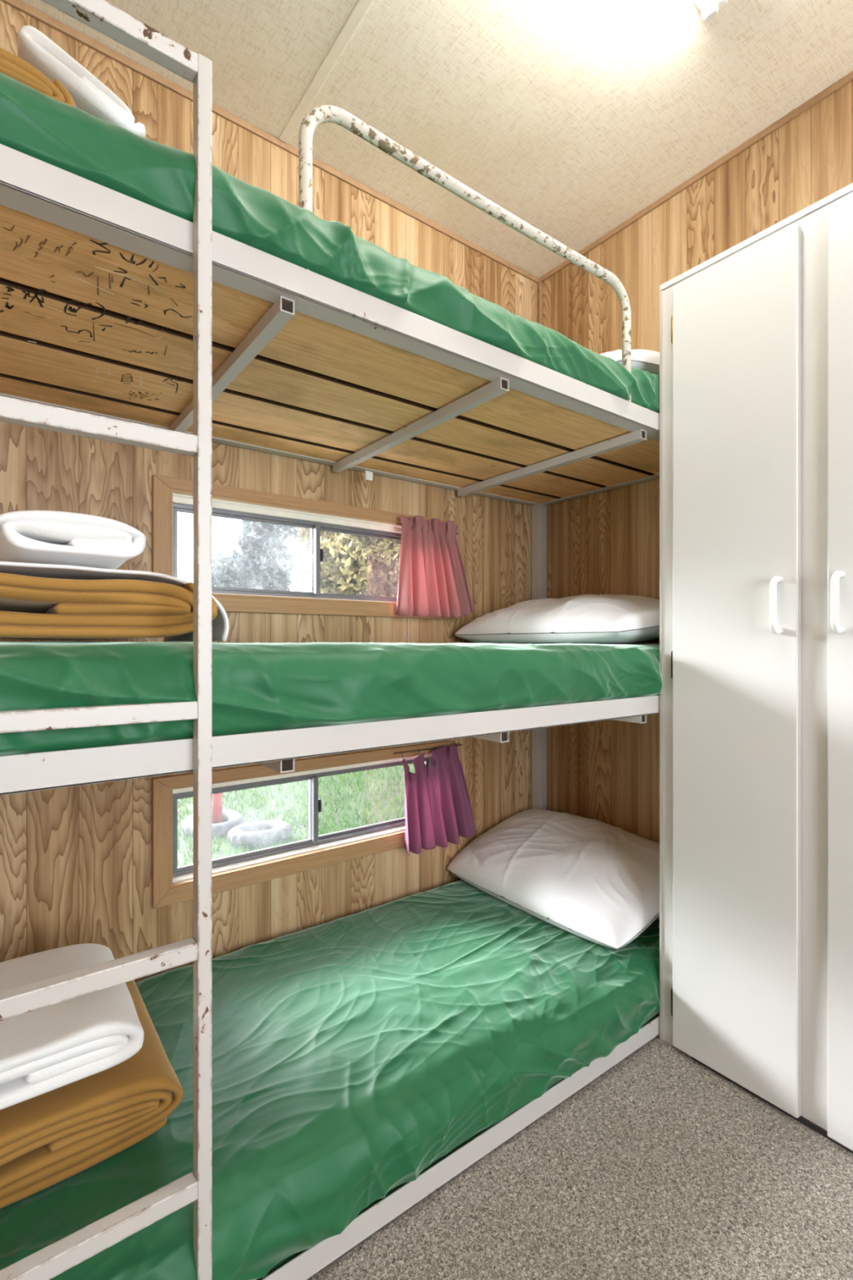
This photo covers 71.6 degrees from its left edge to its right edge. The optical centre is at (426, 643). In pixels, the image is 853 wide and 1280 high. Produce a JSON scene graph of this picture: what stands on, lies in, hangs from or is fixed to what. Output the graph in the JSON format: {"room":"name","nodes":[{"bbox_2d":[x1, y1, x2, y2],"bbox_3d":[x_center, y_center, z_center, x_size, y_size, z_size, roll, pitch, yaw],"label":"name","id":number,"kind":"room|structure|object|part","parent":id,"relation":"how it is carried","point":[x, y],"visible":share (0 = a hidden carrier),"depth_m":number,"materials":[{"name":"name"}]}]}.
{"room":"bunk room","nodes":[
{"label":"bunk room","id":0,"kind":"room"},
{"bbox_2d":[0,0,538,982],"bbox_3d":[-0.546,-0.230,1.738,2.600,2.560,0.060,0,0,-37],"label":"wall","id":1,"kind":"structure","parent":0,"point":[76,861],"depth_m":1.70,"materials":[{"name":"brown wood"}]},
{"bbox_2d":[0,0,538,284],"bbox_3d":[-0.526,-1.500,1.710,2.480,0.020,0.008,0,0,-37],"label":"trim","id":2,"kind":"structure","parent":1,"relation":"attached to","point":[19,5],"depth_m":1.70,"materials":[{"name":"brown wood"}]},
{"bbox_2d":[151,740,453,908],"bbox_3d":[-0.332,0.526,1.886,1.016,0.342,0.078,0,0,-37],"label":"window","id":3,"kind":"structure","parent":1,"relation":"in","point":[171,884],"depth_m":1.77,"materials":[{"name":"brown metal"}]},
{"bbox_3d":[-0.529,0.527,1.767,0.429,0.209,0.010,0,0,-37],"label":"sash","id":4,"kind":"part","parent":3,"relation":"part of","materials":[{"name":"grey metal"}]},
{"bbox_3d":[-0.348,0.527,1.908,0.910,0.233,0.024,0,0,-37],"label":"aluminium frame","id":5,"kind":"part","parent":3,"relation":"part of","materials":[{"name":"grey metal"}]},
{"bbox_3d":[-0.354,0.527,1.878,0.016,0.209,0.014,0,0,-37],"label":"meeting rail","id":6,"kind":"part","parent":3,"relation":"part of","materials":[{"name":"grey metal"}]},
{"bbox_3d":[-0.186,0.527,2.036,0.473,0.209,0.010,0,0,-37],"label":"sash","id":7,"kind":"part","parent":3,"relation":"part of","materials":[{"name":"grey metal"}]},
{"bbox_2d":[393,742,476,855],"bbox_3d":[0.044,0.528,2.063,0.341,0.343,0.090,0,0,-43],"label":"curtain","id":8,"kind":"object","parent":3,"relation":"hanging from","point":[438,809],"visible":1,"depth_m":2.04,"materials":[{"name":"fabric"}]},
{"bbox_2d":[151,474,453,618],"bbox_3d":[-0.332,-0.267,1.886,1.016,0.354,0.078,0,0,-37],"label":"window","id":9,"kind":"structure","parent":1,"relation":"in","point":[170,495],"depth_m":1.78,"materials":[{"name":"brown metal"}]},
{"bbox_3d":[-0.526,-0.266,1.769,0.436,0.221,0.010,0,0,-37],"label":"sash","id":10,"kind":"part","parent":9,"relation":"part of","materials":[{"name":"grey metal"}]},
{"bbox_3d":[-0.348,-0.266,1.908,0.910,0.245,0.024,0,0,-37],"label":"aluminium frame","id":11,"kind":"part","parent":9,"relation":"part of","materials":[{"name":"grey metal"}]},
{"bbox_3d":[-0.348,-0.266,1.882,0.016,0.221,0.014,0,0,-37],"label":"meeting rail","id":12,"kind":"part","parent":9,"relation":"part of","materials":[{"name":"grey metal"}]},
{"bbox_3d":[-0.184,-0.266,2.038,0.466,0.221,0.010,0,0,-37],"label":"sash","id":13,"kind":"part","parent":9,"relation":"part of","materials":[{"name":"grey metal"}]},
{"bbox_2d":[395,515,474,643],"bbox_3d":[0.027,-0.207,2.062,0.304,0.454,0.100,0,0,-37],"label":"curtain","id":14,"kind":"object","parent":9,"relation":"hanging from","point":[433,582],"visible":0.99,"depth_m":2.03,"materials":[{"name":"pink fabric"}]},
{"bbox_2d":[20,0,852,278],"bbox_3d":[0.436,-1.535,0.419,2.600,0.050,3.350,0,0,-37],"label":"ceiling","id":15,"kind":"structure","parent":0,"point":[572,117],"depth_m":1.60,"materials":[{"name":"paint"}]},
{"bbox_2d":[278,0,373,143],"bbox_3d":[0.519,-1.507,0.499,0.028,0.006,3.180,0,0,-37],"label":"trim","id":16,"kind":"structure","parent":15,"relation":"attached to","point":[362,6],"depth_m":1.54,"materials":[{"name":"beige wood"}]},
{"bbox_2d":[692,0,728,23],"bbox_3d":[0.393,-1.475,1.165,0.702,0.070,0.056,0,0,-37],"label":"ceiling light","id":17,"kind":"object","parent":15,"relation":"attached to","point":[709,9],"visible":1,"depth_m":1.35,"materials":[{"name":"white plastic"}]},
{"bbox_2d":[308,1035,852,1279],"bbox_3d":[0.436,1.090,0.419,2.600,0.080,3.350,0,0,-37],"label":"floor","id":18,"kind":"structure","parent":0,"point":[662,1166],"depth_m":1.12,"materials":[{"name":"carpet"}]},
{"bbox_2d":[0,0,659,1279],"bbox_3d":[-0.094,0.064,1.521,2.006,1.967,0.820,0,0,-37],"label":"bunk bed","id":19,"kind":"object","parent":18,"relation":"on","point":[124,319],"visible":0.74,"depth_m":1.05,"materials":[{"name":"white paint"}]},
{"bbox_3d":[-0.324,0.105,0.855,0.020,1.886,0.026,0,0,-37],"label":"ladder post","id":20,"kind":"part","parent":19,"relation":"part of","materials":[{"name":"white metal"}]},
{"bbox_3d":[-0.321,-0.588,1.842,1.986,0.048,0.035,0,0,-37],"label":"rail","id":21,"kind":"part","parent":19,"relation":"part of","materials":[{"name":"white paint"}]},
{"bbox_2d":[0,72,659,413],"bbox_3d":[-0.084,-0.668,1.524,1.962,0.141,0.811,0,0,-37],"label":"mattress","id":22,"kind":"object","parent":19,"relation":"on","point":[38,126],"visible":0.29,"depth_m":0.92,"materials":[{"name":"green fabric"}]},
{"bbox_2d":[0,47,75,107],"bbox_3d":[-0.722,-0.779,0.949,0.242,0.060,0.422,0,0,-37],"label":"folded blanket","id":23,"kind":"object","parent":22,"relation":"on","point":[11,65],"visible":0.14,"depth_m":0.82,"materials":[{"name":"orange fabric"}]},
{"bbox_2d":[17,25,146,137],"bbox_3d":[-0.605,-0.838,1.014,0.170,0.088,0.342,0,0,-37],"label":"folded towel","id":24,"kind":"object","parent":23,"relation":"on","point":[89,95],"visible":0.28,"depth_m":0.88,"materials":[{"name":"white fabric"}]},
{"bbox_2d":[600,349,659,375],"bbox_3d":[0.526,-0.835,1.963,0.439,0.185,0.603,0,0,-37],"label":"pillow","id":25,"kind":"object","parent":22,"relation":"on","point":[645,360],"visible":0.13,"depth_m":1.67,"materials":[{"name":"white fabric"}]},
{"bbox_3d":[0.130,0.162,1.237,1.986,0.048,0.046,0,0,-37],"label":"rail","id":26,"kind":"part","parent":19,"relation":"part of","materials":[{"name":"white metal"}]},
{"bbox_3d":[0.130,-0.588,1.237,1.986,0.048,0.046,0,0,-37],"label":"rail","id":27,"kind":"part","parent":19,"relation":"part of","materials":[{"name":"white metal"}]},
{"bbox_2d":[0,880,660,1279],"bbox_3d":[-0.081,0.926,1.520,1.962,0.184,0.820,0,0,-37],"label":"mattress","id":28,"kind":"object","parent":19,"relation":"on","point":[353,1055],"visible":0.66,"depth_m":1.23,"materials":[{"name":"green fabric"}]},
{"bbox_2d":[0,979,183,1208],"bbox_3d":[-0.716,0.788,1.090,0.404,0.115,0.443,0,0,-37],"label":"folded blanket","id":29,"kind":"object","parent":28,"relation":"on","point":[51,1137],"visible":0.52,"depth_m":0.96,"materials":[{"name":"fabric"}]},
{"bbox_2d":[0,942,143,1109],"bbox_3d":[-0.716,0.669,1.047,0.340,0.090,0.354,0,0,-37],"label":"folded towel","id":30,"kind":"object","parent":29,"relation":"on","point":[44,1050],"visible":0.74,"depth_m":0.98,"materials":[{"name":"white fabric"}]},
{"bbox_2d":[446,808,659,949],"bbox_3d":[0.467,0.738,2.000,0.481,0.224,0.749,0,0,-37],"label":"pillow","id":31,"kind":"object","parent":28,"relation":"on","point":[599,881],"visible":0.97,"depth_m":1.84,"materials":[{"name":"white fabric"}]},
{"bbox_2d":[0,640,662,755],"bbox_3d":[-0.083,0.073,1.523,1.962,0.157,0.814,0,0,-37],"label":"mattress","id":32,"kind":"object","parent":19,"relation":"on","point":[257,686],"visible":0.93,"depth_m":0.97,"materials":[{"name":"green fabric"}]},
{"bbox_2d":[0,572,217,639],"bbox_3d":[-0.640,-0.054,1.010,0.437,0.092,0.429,0,0,-37],"label":"folded blanket","id":33,"kind":"object","parent":32,"relation":"on","point":[32,607],"visible":0.99,"depth_m":0.88,"materials":[{"name":"orange fabric"}]},
{"bbox_2d":[0,561,229,641],"bbox_3d":[-0.642,-0.059,1.030,0.460,0.110,0.426,0,0,-37],"label":"sheet","id":34,"kind":"object","parent":32,"relation":"on","point":[220,627],"visible":0.3,"depth_m":0.94,"materials":[{"name":"white fabric"}]},
{"bbox_2d":[0,510,146,568],"bbox_3d":[-0.600,-0.161,0.978,0.202,0.064,0.286,0,0,-37],"label":"folded towel","id":35,"kind":"object","parent":34,"relation":"on","point":[27,536],"visible":0.94,"depth_m":0.88,"materials":[{"name":"white fabric"}]},
{"bbox_2d":[455,594,659,643],"bbox_3d":[0.483,-0.086,2.005,0.479,0.168,0.713,0,0,-37],"label":"pillow","id":36,"kind":"object","parent":32,"relation":"on","point":[584,618],"visible":0.97,"depth_m":1.78,"materials":[{"name":"white fabric"}]},
{"bbox_3d":[0.130,1.018,1.237,1.986,0.048,0.046,0,0,-37],"label":"rail","id":37,"kind":"part","parent":19,"relation":"part of","materials":[{"name":"white metal"}]},
{"bbox_3d":[0.155,-0.762,1.245,0.909,0.314,0.022,0,0,-37],"label":"guard rail","id":38,"kind":"part","parent":19,"relation":"part of","materials":[{"name":"white metal"}]},
{"bbox_3d":[0.461,0.241,2.417,0.045,1.610,0.045,0,0,-37],"label":"corner post","id":39,"kind":"part","parent":19,"relation":"part of","materials":[{"name":"white metal"}]},
{"bbox_3d":[0.688,-0.588,2.120,0.035,0.048,0.786,0,0,-37],"label":"rail","id":40,"kind":"part","parent":19,"relation":"part of","materials":[{"name":"grey metal"}]},
{"bbox_2d":[659,182,852,1153],"bbox_3d":[0.974,0.050,1.383,0.462,2.001,0.724,0,0,-37],"label":"wardrobe","id":41,"kind":"object","parent":18,"relation":"on","point":[756,338],"visible":1,"depth_m":1.35,"materials":[{"name":"white laminate"}]},
{"bbox_3d":[0.728,0.060,1.413,0.018,1.953,0.294,0,0,-37],"label":"door","id":42,"kind":"part","parent":41,"relation":"part of","materials":[{"name":"white laminate"}]},
{"bbox_3d":[0.997,-0.944,1.401,0.403,0.014,0.724,0,0,-37],"label":"panel","id":43,"kind":"part","parent":41,"relation":"part of","materials":[{"name":"white laminate"}]},
{"bbox_3d":[0.771,-0.085,1.305,0.044,0.128,0.014,0,0,-37],"label":"handle","id":44,"kind":"part","parent":41,"relation":"part of","materials":[{"name":"white plastic"}]},
{"bbox_3d":[0.842,-0.085,1.210,0.044,0.128,0.014,0,0,-37],"label":"handle","id":45,"kind":"part","parent":41,"relation":"part of","materials":[{"name":"white plastic"}]},
{"bbox_3d":[0.940,0.060,1.128,0.018,1.953,0.305,0,0,-37],"label":"door","id":46,"kind":"part","parent":41,"relation":"part of","materials":[{"name":"white laminate"}]},
{"bbox_2d":[542,80,852,842],"bbox_3d":[1.443,-0.230,1.193,0.060,2.560,3.190,0,0,-37],"label":"wall","id":47,"kind":"structure","parent":0,"point":[606,542],"depth_m":2.09,"materials":[{"name":"brown wood"}]},
{"bbox_2d":[538,281,542,324],"bbox_3d":[0.470,-0.220,2.441,0.010,2.540,0.010,0,0,-37],"label":"trim","id":48,"kind":"structure","parent":47,"relation":"attached to","point":[540,282],"depth_m":2.44,"materials":[{"name":"brown wood"}]},
{"bbox_2d":[538,71,852,282],"bbox_3d":[1.418,-1.500,1.170,0.008,0.020,3.182,0,0,-37],"label":"trim","id":49,"kind":"structure","parent":47,"relation":"attached to","point":[847,78],"depth_m":1.85,"materials":[{"name":"brown wood"}]},
{"label":"outside","id":50,"kind":"structure","parent":0,"visible":0},
{"bbox_2d":[177,761,424,866],"bbox_3d":[-2.092,0.400,14.527,30.000,2.349,22.200,0,0,-37],"label":"lawn","id":51,"kind":"structure","parent":50,"point":[216,853],"depth_m":5.66,"materials":[{"name":"plant"}]},
{"bbox_2d":[182,808,244,837],"bbox_3d":[-1.776,1.503,4.937,0.493,0.141,0.494,0,0,-37],"label":"tyre","id":52,"kind":"object","parent":51,"relation":"on","point":[232,819],"visible":0.46,"depth_m":4.81,"materials":[{"name":"rubber"}]},
{"bbox_2d":[212,792,222,823],"bbox_3d":[-1.752,0.973,4.955,0.078,1.150,0.078,0,0,-37],"label":"post","id":53,"kind":"object","parent":51,"relation":"on","point":[216,797],"visible":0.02,"depth_m":4.92,"materials":[{"name":"red paint"}]},
{"bbox_2d":[212,520,301,591],"bbox_3d":[-4.434,-3.163,15.521,2.678,6.155,3.449,0,0,-37],"label":"tree","id":54,"kind":"object","parent":51,"relation":"on","point":[264,562],"visible":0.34,"depth_m":14.59,"materials":[{"name":"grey plant"}]},
{"bbox_2d":[226,819,291,848],"bbox_3d":[-1.325,1.508,4.699,0.493,0.148,0.494,0,0,-37],"label":"tyre","id":55,"kind":"object","parent":51,"relation":"on","point":[279,830],"visible":0.96,"depth_m":4.55,"materials":[{"name":"rubber"}]},
{"bbox_2d":[294,526,400,597],"bbox_3d":[-1.394,-0.856,11.275,2.544,4.244,3.234,0,0,-26],"label":"bush","id":56,"kind":"object","parent":51,"relation":"on","point":[352,564],"visible":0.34,"depth_m":10.16,"materials":[{"name":"green plant"}]}
]}

